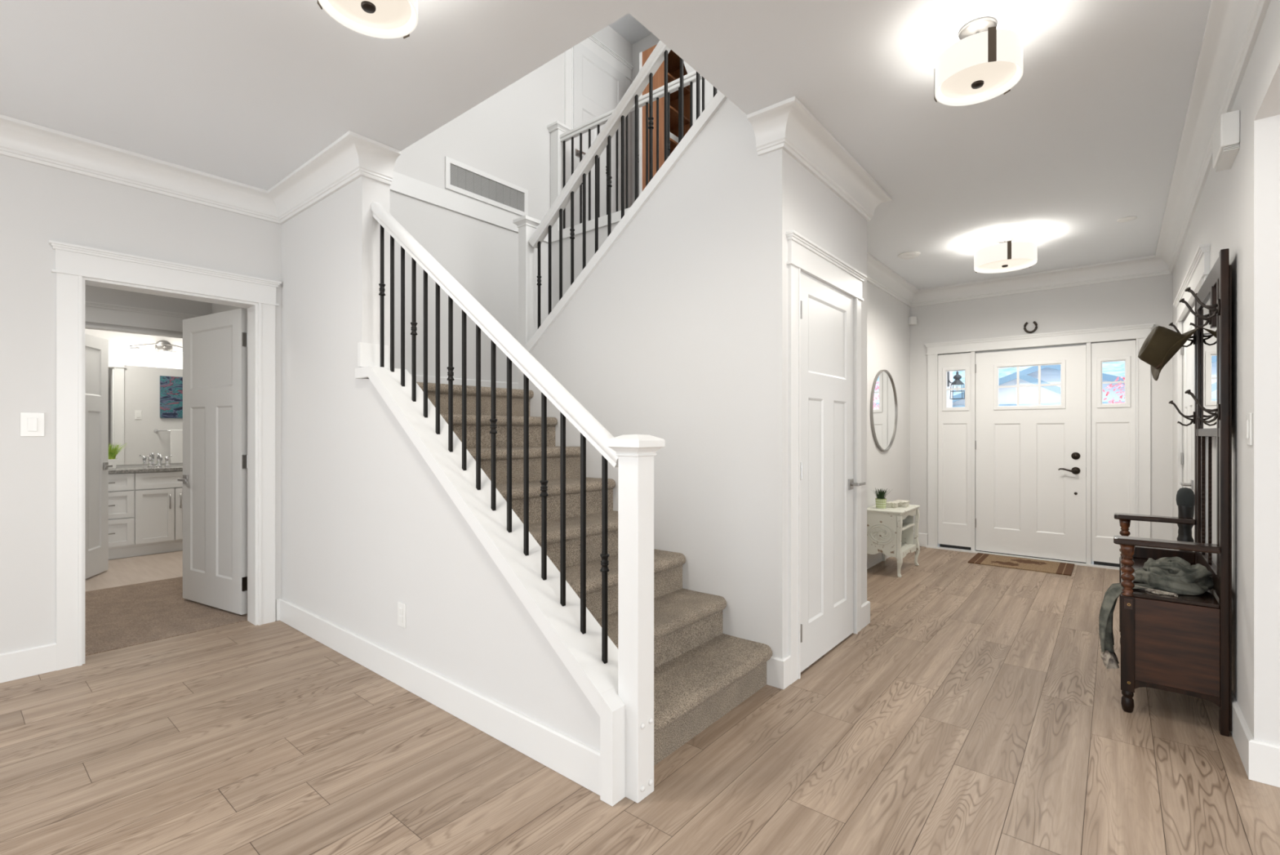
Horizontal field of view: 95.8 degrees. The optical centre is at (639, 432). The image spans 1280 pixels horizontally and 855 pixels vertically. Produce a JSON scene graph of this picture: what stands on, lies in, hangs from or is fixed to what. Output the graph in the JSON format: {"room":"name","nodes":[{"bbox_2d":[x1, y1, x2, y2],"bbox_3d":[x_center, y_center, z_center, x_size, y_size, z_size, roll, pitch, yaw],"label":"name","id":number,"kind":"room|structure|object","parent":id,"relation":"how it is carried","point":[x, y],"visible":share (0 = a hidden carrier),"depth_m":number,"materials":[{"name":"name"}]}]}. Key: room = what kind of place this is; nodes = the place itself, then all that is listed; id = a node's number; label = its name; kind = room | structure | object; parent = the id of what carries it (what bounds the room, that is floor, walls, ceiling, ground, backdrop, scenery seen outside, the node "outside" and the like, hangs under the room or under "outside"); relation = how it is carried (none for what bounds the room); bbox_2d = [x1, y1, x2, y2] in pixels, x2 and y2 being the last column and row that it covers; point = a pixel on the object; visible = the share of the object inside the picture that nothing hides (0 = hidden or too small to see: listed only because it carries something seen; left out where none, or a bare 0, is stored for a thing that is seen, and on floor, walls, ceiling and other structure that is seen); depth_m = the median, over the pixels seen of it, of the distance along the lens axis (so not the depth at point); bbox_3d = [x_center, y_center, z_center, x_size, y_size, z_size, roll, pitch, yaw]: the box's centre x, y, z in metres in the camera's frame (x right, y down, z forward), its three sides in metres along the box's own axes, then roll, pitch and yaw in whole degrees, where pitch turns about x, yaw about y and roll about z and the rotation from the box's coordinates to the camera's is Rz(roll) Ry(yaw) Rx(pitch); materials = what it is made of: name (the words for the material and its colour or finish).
{"room":"entrance hall","nodes":[
{"label":"entrance hall","id":0,"kind":"room"},
{"bbox_2d":[84,328,182,466],"bbox_3d":[-5.622,-0.145,5.853,0.120,2.740,3.500,0,0,39],"label":"wall","id":1,"kind":"structure","parent":0,"point":[119,343],"depth_m":6.12,"materials":[{"name":"white paint"}]},
{"bbox_2d":[108,364,182,465],"bbox_3d":[-5.318,-0.180,6.120,0.010,1.040,2.100,0,0,39],"label":"bathroom mirror","id":2,"kind":"object","parent":1,"relation":"attached to","point":[145,403],"visible":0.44,"depth_m":6.17,"materials":[{"name":"silver mirror"}]},
{"bbox_2d":[129,340,182,363],"bbox_3d":[-5.121,-0.875,6.244,0.155,0.250,0.583,0,0,39],"label":"vanity light","id":3,"kind":"object","parent":1,"relation":"attached to","point":[164,348],"visible":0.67,"depth_m":6.18,"materials":[{"name":"white glass"}]},
{"bbox_2d":[0,154,281,653],"bbox_3d":[-4.396,-0.145,1.408,0.140,2.740,6.590,0,0,39],"label":"wall","id":4,"kind":"structure","parent":0,"point":[39,204],"depth_m":2.95,"materials":[{"name":"white paint"}]},
{"bbox_2d":[0,642,56,683],"bbox_3d":[-4.685,1.155,0.934,0.015,0.139,5.292,0,0,39],"label":"baseboard","id":5,"kind":"structure","parent":4,"relation":"attached to","point":[24,663],"depth_m":2.90,"materials":[{"name":"white paint"}]},
{"bbox_2d":[20,412,44,436],"bbox_3d":[-3.060,-0.039,2.915,0.011,0.120,0.084,0,0,39],"label":"light switch","id":6,"kind":"object","parent":4,"relation":"attached to","point":[32,424],"visible":1,"depth_m":2.91,"materials":[{"name":"white plastic"}]},
{"bbox_2d":[48,240,281,670],"bbox_3d":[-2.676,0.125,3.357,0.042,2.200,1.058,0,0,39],"label":"trim","id":7,"kind":"structure","parent":4,"relation":"attached to","point":[73,262],"depth_m":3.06,"materials":[{"name":"white paint"}]},
{"bbox_2d":[0,114,400,224],"bbox_3d":[-3.829,-1.437,1.005,1.248,0.154,6.488,0,0,39],"label":"trim","id":8,"kind":"structure","parent":4,"relation":"attached to","point":[352,156],"depth_m":3.16,"materials":[{"name":"white paint"}]},
{"bbox_2d":[177,307,247,614],"bbox_3d":[-2.967,0.194,4.031,0.818,2.027,0.143,0,0,29],"label":"door","id":9,"kind":"structure","parent":4,"relation":"in","point":[214,479],"depth_m":3.99,"materials":[{"name":"white paint"}]},
{"bbox_2d":[84,284,212,334],"bbox_3d":[-4.147,-0.145,4.640,0.100,2.740,3.500,0,0,39],"label":"wall","id":10,"kind":"structure","parent":0,"point":[94,294],"depth_m":4.70,"materials":[{"name":"white paint"}]},
{"bbox_2d":[84,333,112,578],"bbox_3d":[-4.587,0.199,4.743,0.143,2.028,0.775,0,0,-19],"label":"door","id":11,"kind":"structure","parent":10,"relation":"in","point":[96,348],"depth_m":4.96,"materials":[{"name":"white paint"}]},
{"bbox_2d":[84,324,182,337],"bbox_3d":[-4.118,0.200,4.675,0.104,2.050,0.870,0,0,39],"label":"trim","id":12,"kind":"structure","parent":10,"relation":"attached to","point":[86,326],"depth_m":4.66,"materials":[{"name":"white paint"}]},
{"bbox_2d":[84,300,200,332],"bbox_3d":[-4.064,0.113,4.630,0.042,2.225,1.108,0,0,39],"label":"trim","id":13,"kind":"structure","parent":10,"relation":"attached to","point":[95,312],"depth_m":4.64,"materials":[{"name":"white paint"}]},
{"bbox_2d":[212,302,247,313],"bbox_3d":[-3.046,-0.145,4.531,1.740,2.740,0.070,0,0,39],"label":"wall","id":14,"kind":"structure","parent":0,"point":[216,308],"depth_m":4.88,"materials":[{"name":"white paint"}]},
{"bbox_2d":[281,175,599,751],"bbox_3d":[-1.183,-0.145,2.930,2.891,2.740,0.153,0,0,39],"label":"wall","id":15,"kind":"structure","parent":0,"point":[331,250],"depth_m":3.08,"materials":[{"name":"white paint"}]},
{"bbox_2d":[357,342,388,367],"bbox_3d":[-1.436,-0.411,3.120,0.030,0.128,0.155,0,0,39],"label":"trim","id":16,"kind":"structure","parent":15,"relation":"attached to","point":[368,353],"depth_m":3.09,"materials":[{"name":"white paint"}]},
{"bbox_2d":[397,601,405,627],"bbox_3d":[-1.155,0.884,2.802,0.070,0.116,0.009,0,0,39],"label":"wall outlet","id":17,"kind":"object","parent":15,"relation":"attached to","point":[401,606],"visible":1,"depth_m":2.80,"materials":[{"name":"white plastic"}]},
{"bbox_2d":[399,607,402,614],"bbox_3d":[-1.157,0.865,2.800,0.030,0.030,0.003,0,0,39],"label":"socket","id":18,"kind":"object","parent":17,"relation":"attached to","point":[400,608],"depth_m":2.80,"materials":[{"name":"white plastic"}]},
{"bbox_2d":[399,615,402,622],"bbox_3d":[-1.157,0.903,2.800,0.030,0.030,0.003,0,0,39],"label":"socket","id":19,"kind":"object","parent":17,"relation":"attached to","point":[400,616],"depth_m":2.80,"materials":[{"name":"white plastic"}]},
{"bbox_2d":[275,597,599,795],"bbox_3d":[-1.241,1.155,2.858,2.893,0.139,0.032,0,0,39],"label":"baseboard","id":20,"kind":"structure","parent":15,"relation":"attached to","point":[575,760],"depth_m":2.45,"materials":[{"name":"white paint"}]},
{"bbox_2d":[355,365,617,715],"bbox_3d":[-0.757,0.305,2.569,1.779,1.287,0.197,0,0,39],"label":"trim","id":21,"kind":"structure","parent":15,"relation":"attached to","point":[580,653],"depth_m":2.34,"materials":[{"name":"white paint"}]},
{"bbox_2d":[370,201,665,803],"bbox_3d":[-0.708,-0.011,2.541,1.940,2.471,0.140,0,0,39],"label":"stair railing","id":22,"kind":"object","parent":21,"relation":"on","point":[633,455],"visible":0.99,"depth_m":2.19,"materials":[{"name":"white paint"}]},
{"bbox_2d":[600,685,625,805],"bbox_3d":[-0.056,1.049,1.978,0.055,0.350,0.175,0,0,39],"label":"trim","id":23,"kind":"structure","parent":15,"relation":"attached to","point":[612,708],"depth_m":1.92,"materials":[{"name":"white paint"}]},
{"bbox_2d":[390,25,631,382],"bbox_3d":[-1.120,-1.575,5.187,0.120,5.600,3.410,0,0,39],"label":"wall","id":24,"kind":"structure","parent":0,"point":[506,135],"depth_m":4.87,"materials":[{"name":"white paint"}]},
{"bbox_2d":[410,373,518,389],"bbox_3d":[-1.492,-0.365,4.629,0.015,0.139,2.055,0,0,39],"label":"baseboard","id":25,"kind":"structure","parent":24,"relation":"attached to","point":[420,378],"depth_m":4.72,"materials":[{"name":"white paint"}]},
{"bbox_2d":[390,171,551,243],"bbox_3d":[-1.488,-1.840,4.632,0.018,0.140,2.085,0,0,39],"label":"trim","id":26,"kind":"structure","parent":24,"relation":"attached to","point":[402,184],"depth_m":4.61,"materials":[{"name":"white paint"}]},
{"bbox_2d":[444,155,528,216],"bbox_3d":[-1.274,-2.055,4.893,0.014,0.250,0.830,0,0,39],"label":"air vent","id":27,"kind":"object","parent":24,"relation":"in","point":[448,161],"visible":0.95,"depth_m":4.86,"materials":[{"name":"white metal"}]},
{"bbox_2d":[564,35,633,227],"bbox_3d":[-0.407,-1.380,5.928,0.042,5.210,1.018,0,0,39],"label":"trim","id":28,"kind":"structure","parent":24,"relation":"attached to","point":[593,44],"depth_m":5.62,"materials":[{"name":"white paint"}]},
{"bbox_2d":[573,42,626,225],"bbox_3d":[-0.408,-2.816,5.928,0.138,2.018,0.770,0,0,39],"label":"door","id":29,"kind":"structure","parent":24,"relation":"in","point":[598,87],"depth_m":5.84,"materials":[{"name":"white paint"}]},
{"bbox_2d":[551,222,618,311],"bbox_3d":[0.277,-0.932,4.588,2.800,1.715,0.120,0,0,39],"label":"wall","id":30,"kind":"structure","parent":0,"point":[602,231],"depth_m":5.27,"materials":[{"name":"white paint"}]},
{"bbox_2d":[551,207,630,242],"bbox_3d":[0.271,-1.817,4.580,2.800,0.085,0.130,0,0,39],"label":"trim","id":31,"kind":"structure","parent":30,"relation":"attached to","point":[615,216],"depth_m":5.09,"materials":[{"name":"white paint"}]},
{"bbox_2d":[546,70,704,232],"bbox_3d":[0.237,-2.369,4.595,2.771,1.022,0.162,0,0,39],"label":"stair railing","id":32,"kind":"object","parent":31,"relation":"on","point":[560,133],"visible":0.27,"depth_m":5.08,"materials":[{"name":"white paint"}]},
{"bbox_2d":[0,0,1211,288],"bbox_3d":[0.851,-1.571,0.436,9.480,0.128,11.995,0,0,39],"label":"ceiling","id":33,"kind":"structure","parent":0,"point":[1087,139],"depth_m":2.53,"materials":[{"name":"white paint"}]},
{"bbox_2d":[317,0,417,38],"bbox_3d":[-0.833,-1.406,1.778,0.285,0.218,0.287,0,0,39],"label":"ceiling light","id":34,"kind":"object","parent":33,"relation":"attached to","point":[380,19],"visible":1,"depth_m":1.83,"materials":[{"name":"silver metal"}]},
{"bbox_2d":[327,0,411,29],"bbox_3d":[-0.834,-1.317,1.777,0.248,0.016,0.248,0,0,39],"label":"diffuser","id":35,"kind":"object","parent":34,"relation":"attached to","point":[352,14],"depth_m":1.82,"materials":[{"name":"white glass"}]},
{"bbox_2d":[897,250,920,259],"bbox_3d":[2.290,-1.500,4.927,0.176,0.030,0.176,0,0,39],"label":"smoke detector","id":36,"kind":"object","parent":33,"relation":"attached to","point":[907,255],"visible":1,"depth_m":4.88,"materials":[{"name":"white plastic"}]},
{"bbox_2d":[933,17,1022,106],"bbox_3d":[1.266,-1.406,2.174,0.290,0.218,0.286,0,0,39],"label":"ceiling light","id":37,"kind":"object","parent":33,"relation":"attached to","point":[986,62],"visible":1,"depth_m":2.12,"materials":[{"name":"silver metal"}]},
{"bbox_2d":[940,61,1017,98],"bbox_3d":[1.267,-1.317,2.173,0.250,0.016,0.250,0,0,39],"label":"diffuser","id":38,"kind":"object","parent":37,"relation":"attached to","point":[983,79],"depth_m":2.16,"materials":[{"name":"white glass"}]},
{"bbox_2d":[973,236,1037,273],"bbox_3d":[2.865,-1.406,4.544,0.420,0.218,0.420,0,0,39],"label":"ceiling light","id":39,"kind":"object","parent":33,"relation":"attached to","point":[1007,255],"visible":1,"depth_m":4.44,"materials":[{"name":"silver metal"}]},
{"bbox_2d":[976,257,1034,271],"bbox_3d":[2.865,-1.317,4.544,0.384,0.016,0.384,0,0,39],"label":"diffuser","id":40,"kind":"object","parent":39,"relation":"attached to","point":[984,264],"depth_m":4.53,"materials":[{"name":"white glass"}]},
{"bbox_2d":[608,13,652,44],"bbox_3d":[0.960,-4.315,3.308,5.720,0.120,3.630,0,0,39],"label":"ceiling","id":41,"kind":"structure","parent":0,"point":[627,26],"depth_m":6.11,"materials":[{"name":"white paint"}]},
{"bbox_2d":[0,546,1279,854],"bbox_3d":[-0.608,1.273,1.623,13.000,0.104,11.735,0,0,39],"label":"floor","id":42,"kind":"structure","parent":0,"point":[977,709],"depth_m":2.20,"materials":[{"name":"brown wood"}]},
{"bbox_2d":[108,471,182,559],"bbox_3d":[-5.068,0.810,5.948,0.612,0.827,2.150,0,0,39],"label":"vanity cabinet","id":43,"kind":"object","parent":42,"relation":"on","point":[145,509],"visible":0.38,"depth_m":5.74,"materials":[{"name":"white paint"}]},
{"bbox_2d":[108,464,182,473],"bbox_3d":[-5.075,0.380,5.954,0.593,0.034,2.190,0,0,39],"label":"countertop","id":44,"kind":"structure","parent":43,"relation":"on","point":[171,468],"depth_m":5.81,"materials":[{"name":"grey stone"}]},
{"bbox_2d":[108,458,118,468],"bbox_3d":[-5.271,0.315,5.745,0.119,0.095,0.119,0,0,39],"label":"pot","id":45,"kind":"object","parent":44,"relation":"on","point":[111,461],"depth_m":5.73,"materials":[{"name":"white ceramic"}]},
{"bbox_2d":[108,443,126,468],"bbox_3d":[-5.270,0.235,5.749,0.286,0.255,0.283,0,0,39],"label":"potted grass","id":46,"kind":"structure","parent":44,"relation":"on","point":[113,453],"depth_m":5.73,"materials":[{"name":"green plant"}]},
{"bbox_2d":[146,453,172,466],"bbox_3d":[-5.082,0.292,6.121,0.147,0.140,0.207,0,0,39],"label":"faucet","id":47,"kind":"object","parent":44,"relation":"on","point":[158,455],"visible":1,"depth_m":6.14,"materials":[{"name":"silver metal"}]},
{"bbox_2d":[416,382,772,765],"bbox_3d":[-0.407,-0.287,3.729,2.830,3.025,2.072,0,0,39],"label":"staircase","id":48,"kind":"structure","parent":42,"relation":"on","point":[702,673],"depth_m":2.84,"materials":[{"name":"beige carpet"}]},
{"bbox_2d":[512,40,716,389],"bbox_3d":[-0.033,-1.578,3.445,2.112,2.582,0.138,0,0,39],"label":"stair railing","id":49,"kind":"object","parent":48,"relation":"on","point":[530,238],"visible":0.64,"depth_m":3.70,"materials":[{"name":"white paint"}]},
{"bbox_2d":[866,504,919,577],"bbox_3d":[2.261,0.949,5.203,0.335,0.553,0.596,0,0,39],"label":"nightstand","id":50,"kind":"object","parent":42,"relation":"on","point":[890,531],"visible":0.87,"depth_m":5.02,"materials":[{"name":"white paint"}]},
{"bbox_2d":[870,487,890,508],"bbox_3d":[2.133,0.582,5.101,0.175,0.178,0.162,0,0,39],"label":"potted plant","id":51,"kind":"object","parent":50,"relation":"on","point":[881,501],"visible":1,"depth_m":5.08,"materials":[{"name":"green plant"}]},
{"bbox_2d":[885,501,899,507],"bbox_3d":[2.255,0.646,5.175,0.096,0.050,0.106,0,0,39],"label":"trinket box","id":52,"kind":"object","parent":50,"relation":"on","point":[889,504],"visible":0.85,"depth_m":5.14,"materials":[{"name":"white ceramic"}]},
{"bbox_2d":[893,499,910,506],"bbox_3d":[2.366,0.644,5.239,0.120,0.054,0.136,0,0,39],"label":"trinket box","id":53,"kind":"object","parent":50,"relation":"on","point":[903,503],"visible":0.74,"depth_m":5.19,"materials":[{"name":"white ceramic"}]},
{"bbox_2d":[901,542,915,553],"bbox_3d":[2.260,1.037,5.204,0.286,0.016,0.508,0,0,39],"label":"shelf","id":54,"kind":"object","parent":50,"relation":"attached to","point":[906,548],"depth_m":5.20,"materials":[{"name":"white paint"}]},
{"bbox_2d":[902,522,915,530],"bbox_3d":[2.257,0.845,5.207,0.276,0.016,0.508,0,0,39],"label":"shelf","id":55,"kind":"object","parent":50,"relation":"attached to","point":[905,525],"depth_m":5.24,"materials":[{"name":"white paint"}]},
{"bbox_2d":[967,552,1074,575],"bbox_3d":[3.545,1.220,5.390,0.780,0.008,0.530,0,0,39],"label":"door mat","id":56,"kind":"object","parent":42,"relation":"on","point":[1043,566],"visible":1,"depth_m":5.35,"materials":[{"name":"beige fabric"}]},
{"bbox_2d":[1113,248,1231,736],"bbox_3d":[2.550,0.242,2.823,0.368,1.965,1.044,0,0,39],"label":"hall tree","id":57,"kind":"object","parent":42,"relation":"on","point":[1182,644],"visible":0.98,"depth_m":2.45,"materials":[{"name":"brown wood"}]},
{"bbox_2d":[1098,556,1213,668],"bbox_3d":[2.335,0.819,2.623,0.393,0.492,0.368,0,0,39],"label":"scarf","id":58,"kind":"object","parent":57,"relation":"hanging from","point":[1175,575],"visible":0.98,"depth_m":2.58,"materials":[{"name":"grey fabric"}]},
{"bbox_2d":[1137,325,1199,380],"bbox_3d":[2.821,-0.424,3.092,0.234,0.292,0.254,0,0,-12],"label":"hat","id":59,"kind":"object","parent":57,"relation":"hanging from","point":[1162,344],"visible":1,"depth_m":3.06,"materials":[{"name":"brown fabric"}]},
{"bbox_2d":[1195,286,1218,436],"bbox_3d":[2.677,-0.310,2.719,0.022,0.660,0.910,0,0,39],"label":"mirror","id":60,"kind":"object","parent":57,"relation":"attached to","point":[1206,336],"depth_m":2.76,"materials":[{"name":"brown"}]},
{"bbox_2d":[1176,487,1194,551],"bbox_3d":[3.039,0.765,3.224,0.078,0.917,0.078,0,0,-23],"label":"carved post","id":61,"kind":"object","parent":42,"relation":"on","point":[1184,495],"visible":0.35,"depth_m":3.20,"materials":[{"name":"black wood"}]},
{"bbox_2d":[631,33,659,204],"bbox_3d":[2.118,-3.085,4.622,5.600,2.580,0.130,0,0,39],"label":"wall","id":62,"kind":"structure","parent":0,"point":[651,40],"depth_m":6.32,"materials":[{"name":"white paint"}]},
{"bbox_2d":[528,97,793,657],"bbox_3d":[-0.019,-0.295,3.433,1.920,3.040,0.130,0,0,39],"label":"wall","id":63,"kind":"structure","parent":0,"point":[677,335],"depth_m":3.05,"materials":[{"name":"white paint"}]},
{"bbox_2d":[524,90,727,352],"bbox_3d":[-0.048,-1.224,3.457,1.845,1.467,0.170,0,0,39],"label":"trim","id":64,"kind":"structure","parent":63,"relation":"attached to","point":[717,101],"depth_m":3.35,"materials":[{"name":"white paint"}]},
{"bbox_2d":[766,654,791,688],"bbox_3d":[0.675,1.155,2.811,0.089,0.139,0.080,0,0,39],"label":"baseboard","id":65,"kind":"structure","parent":63,"relation":"attached to","point":[778,669],"depth_m":2.78,"materials":[{"name":"white paint"}]},
{"bbox_2d":[683,60,718,124],"bbox_3d":[1.104,-3.025,4.743,2.320,2.460,0.040,0,0,39],"label":"wall","id":66,"kind":"structure","parent":0,"point":[708,87],"depth_m":5.18,"materials":[{"name":"white paint"}]},
{"bbox_2d":[793,158,866,604],"bbox_3d":[1.085,-0.145,3.319,0.070,2.740,1.095,0,0,39],"label":"wall","id":67,"kind":"structure","parent":0,"point":[820,215],"depth_m":3.35,"materials":[{"name":"white paint"}]},
{"bbox_2d":[785,230,866,684],"bbox_3d":[1.057,0.128,3.197,0.042,2.195,1.060,0,0,39],"label":"trim","id":68,"kind":"structure","parent":67,"relation":"attached to","point":[804,255],"depth_m":2.88,"materials":[{"name":"white paint"}]},
{"bbox_2d":[800,271,865,671],"bbox_3d":[1.051,0.199,3.240,0.143,2.028,0.838,0,0,39],"label":"door","id":69,"kind":"structure","parent":67,"relation":"in","point":[827,483],"depth_m":3.17,"materials":[{"name":"white paint"}]},
{"bbox_2d":[866,281,910,507],"bbox_3d":[1.963,-0.145,5.205,0.120,2.740,2.935,0,0,39],"label":"wall","id":70,"kind":"structure","parent":0,"point":[888,328],"depth_m":5.75,"materials":[{"name":"white paint"}]},
{"bbox_2d":[870,369,897,450],"bbox_3d":[2.351,-0.210,5.563,0.024,0.780,0.780,0,0,39],"label":"round mirror","id":71,"kind":"object","parent":70,"relation":"attached to","point":[883,398],"visible":1,"depth_m":5.54,"materials":[{"name":"silver metal"}]},
{"bbox_2d":[861,532,927,629],"bbox_3d":[2.156,1.155,4.944,0.510,0.139,3.093,0,0,39],"label":"baseboard","id":72,"kind":"structure","parent":70,"relation":"attached to","point":[872,559],"depth_m":5.24,"materials":[{"name":"white paint"}]},
{"bbox_2d":[908,316,916,325],"bbox_3d":[2.945,-1.202,6.246,0.073,0.085,0.078,0,0,39],"label":"sensor","id":73,"kind":"object","parent":70,"relation":"attached to","point":[912,320],"visible":1,"depth_m":6.22,"materials":[{"name":"white plastic"}]},
{"bbox_2d":[910,273,1173,549],"bbox_3d":[3.801,-0.145,5.685,2.350,2.740,0.140,0,0,39],"label":"wall","id":74,"kind":"structure","parent":0,"point":[1146,300],"depth_m":5.44,"materials":[{"name":"white paint"}]},
{"bbox_2d":[937,352,970,550],"bbox_3d":[3.287,0.197,6.045,0.310,2.024,0.056,0,0,39],"label":"door sidelight","id":75,"kind":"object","parent":74,"relation":"in","point":[953,423],"depth_m":6.04,"materials":[{"name":"white paint"}]},
{"bbox_2d":[925,545,1119,569],"bbox_3d":[3.804,1.218,5.666,1.800,0.014,0.215,0,0,39],"label":"trim","id":76,"kind":"structure","parent":74,"relation":"attached to","point":[926,546],"depth_m":5.59,"materials":[{"name":"white paint"}]},
{"bbox_2d":[974,344,1086,563],"bbox_3d":[3.763,0.203,5.617,0.912,2.017,0.112,0,0,39],"label":"door","id":77,"kind":"structure","parent":74,"relation":"in","point":[1031,460],"depth_m":5.59,"materials":[{"name":"white paint"}]},
{"bbox_2d":[1023,320,1037,333],"bbox_3d":[3.777,-1.015,5.597,0.114,0.114,0.020,0,0,39],"label":"horseshoe","id":78,"kind":"object","parent":74,"relation":"attached to","point":[1034,322],"visible":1,"depth_m":5.59,"materials":[{"name":"brown metal"}]},
{"bbox_2d":[970,342,1091,564],"bbox_3d":[3.783,0.200,5.641,0.969,2.050,0.070,0,0,39],"label":"trim","id":79,"kind":"structure","parent":74,"relation":"attached to","point":[1088,344],"depth_m":5.33,"materials":[{"name":"white paint"}]},
{"bbox_2d":[924,323,1155,563],"bbox_3d":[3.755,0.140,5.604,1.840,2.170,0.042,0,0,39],"label":"trim","id":80,"kind":"structure","parent":74,"relation":"attached to","point":[1140,332],"depth_m":5.44,"materials":[{"name":"white paint"}]},
{"bbox_2d":[1091,340,1135,566],"bbox_3d":[4.277,0.197,5.231,0.312,2.024,0.056,0,0,39],"label":"door sidelight","id":81,"kind":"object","parent":74,"relation":"in","point":[1113,424],"depth_m":5.23,"materials":[{"name":"white paint"}]},
{"bbox_2d":[1173,0,1279,745],"bbox_3d":[2.167,-0.145,1.931,0.140,2.740,7.735,0,0,39],"label":"wall","id":82,"kind":"structure","parent":0,"point":[1237,210],"depth_m":2.08,"materials":[{"name":"white paint"}]},
{"bbox_2d":[746,0,1271,306],"bbox_3d":[1.299,-1.437,2.644,2.107,0.154,7.735,0,0,39],"label":"trim","id":83,"kind":"structure","parent":82,"relation":"attached to","point":[1233,27],"depth_m":3.09,"materials":[{"name":"white paint"}]},
{"bbox_2d":[1180,306,1194,551],"bbox_3d":[3.782,0.204,3.966,0.143,2.018,0.765,0,0,39],"label":"door","id":84,"kind":"structure","parent":82,"relation":"in","point":[1188,352],"depth_m":3.99,"materials":[{"name":"white paint"}]},
{"bbox_2d":[1173,243,1210,554],"bbox_3d":[3.498,0.125,3.694,0.042,2.200,1.788,0,0,39],"label":"trim","id":85,"kind":"structure","parent":82,"relation":"attached to","point":[1198,270],"depth_m":3.55,"materials":[{"name":"white paint"}]},
{"bbox_2d":[1212,110,1239,171],"bbox_3d":[2.412,-1.192,2.383,0.054,0.149,0.255,0,0,39],"label":"door chime","id":86,"kind":"object","parent":82,"relation":"attached to","point":[1226,138],"visible":1,"depth_m":2.30,"materials":[{"name":"white plastic"}]},
{"bbox_2d":[1215,143,1239,171],"bbox_3d":[2.415,-1.125,2.381,0.046,0.015,0.235,0,0,39],"label":"grille","id":87,"kind":"object","parent":86,"relation":"attached to","point":[1226,154],"depth_m":2.35,"materials":[{"name":"white plastic"}]},
{"bbox_2d":[1245,413,1252,444],"bbox_3d":[2.205,-0.011,2.097,0.011,0.116,0.070,0,0,39],"label":"light switch","id":88,"kind":"object","parent":82,"relation":"attached to","point":[1249,415],"visible":1,"depth_m":2.08,"materials":[{"name":"white plastic"}]},
{"bbox_2d":[1230,690,1279,786],"bbox_3d":[2.620,1.155,2.468,0.188,0.139,1.260,0,0,39],"label":"baseboard","id":89,"kind":"structure","parent":82,"relation":"attached to","point":[1260,760],"depth_m":2.03,"materials":[{"name":"white paint"}]},
{"bbox_3d":[0.965,-1.715,3.220,5.600,0.160,3.800,0,0,39],"label":"floor","id":90,"kind":"structure","parent":0,"visible":0},
{"bbox_2d":[639,44,689,195],"bbox_3d":[0.259,-2.763,5.762,0.320,1.935,0.450,0,0,39],"label":"bookcase","id":91,"kind":"object","parent":90,"relation":"on","point":[673,60],"visible":0.26,"depth_m":5.67,"materials":[{"name":"brown wood"}]},
{"bbox_2d":[670,132,678,142],"bbox_3d":[0.278,-2.860,5.746,0.230,0.070,0.330,0,0,39],"label":"box","id":92,"kind":"object","parent":91,"relation":"on","point":[673,136],"visible":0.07,"depth_m":5.63,"materials":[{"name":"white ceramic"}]},
{"label":"outside","id":93,"kind":"structure","parent":0,"visible":0},
{"bbox_3d":[21.245,1.475,25.837,60.000,0.200,53.100,0,0,39],"label":"driveway","id":94,"kind":"object","parent":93,"visible":0},
{"bbox_2d":[947,371,952,407],"bbox_3d":[3.383,-0.200,6.960,0.585,3.150,0.450,0,0,39],"label":"porch column","id":95,"kind":"structure","parent":94,"relation":"on","point":[949,401],"depth_m":6.87,"materials":[{"name":"white"}]},
{"bbox_2d":[947,371,964,399],"bbox_3d":[3.655,-0.547,6.704,0.183,0.326,0.144,0,0,39],"label":"wall lantern","id":96,"kind":"object","parent":95,"relation":"attached to","point":[957,382],"visible":0.91,"depth_m":6.68,"materials":[{"name":"grey metal"}]},
{"bbox_2d":[952,360,1124,407],"bbox_3d":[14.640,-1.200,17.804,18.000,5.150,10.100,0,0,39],"label":"window panes","id":97,"kind":"structure","parent":94,"relation":"on","point":[1050,374],"depth_m":15.59,"materials":[{"name":"clear glass"}]},
{"bbox_2d":[1102,376,1124,403],"bbox_3d":[9.799,-0.593,8.129,2.940,3.947,5.197,0,0,-43],"label":"maple tree","id":98,"kind":"object","parent":94,"relation":"on","point":[1109,386],"visible":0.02,"depth_m":9.41,"materials":[{"name":"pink plant"}]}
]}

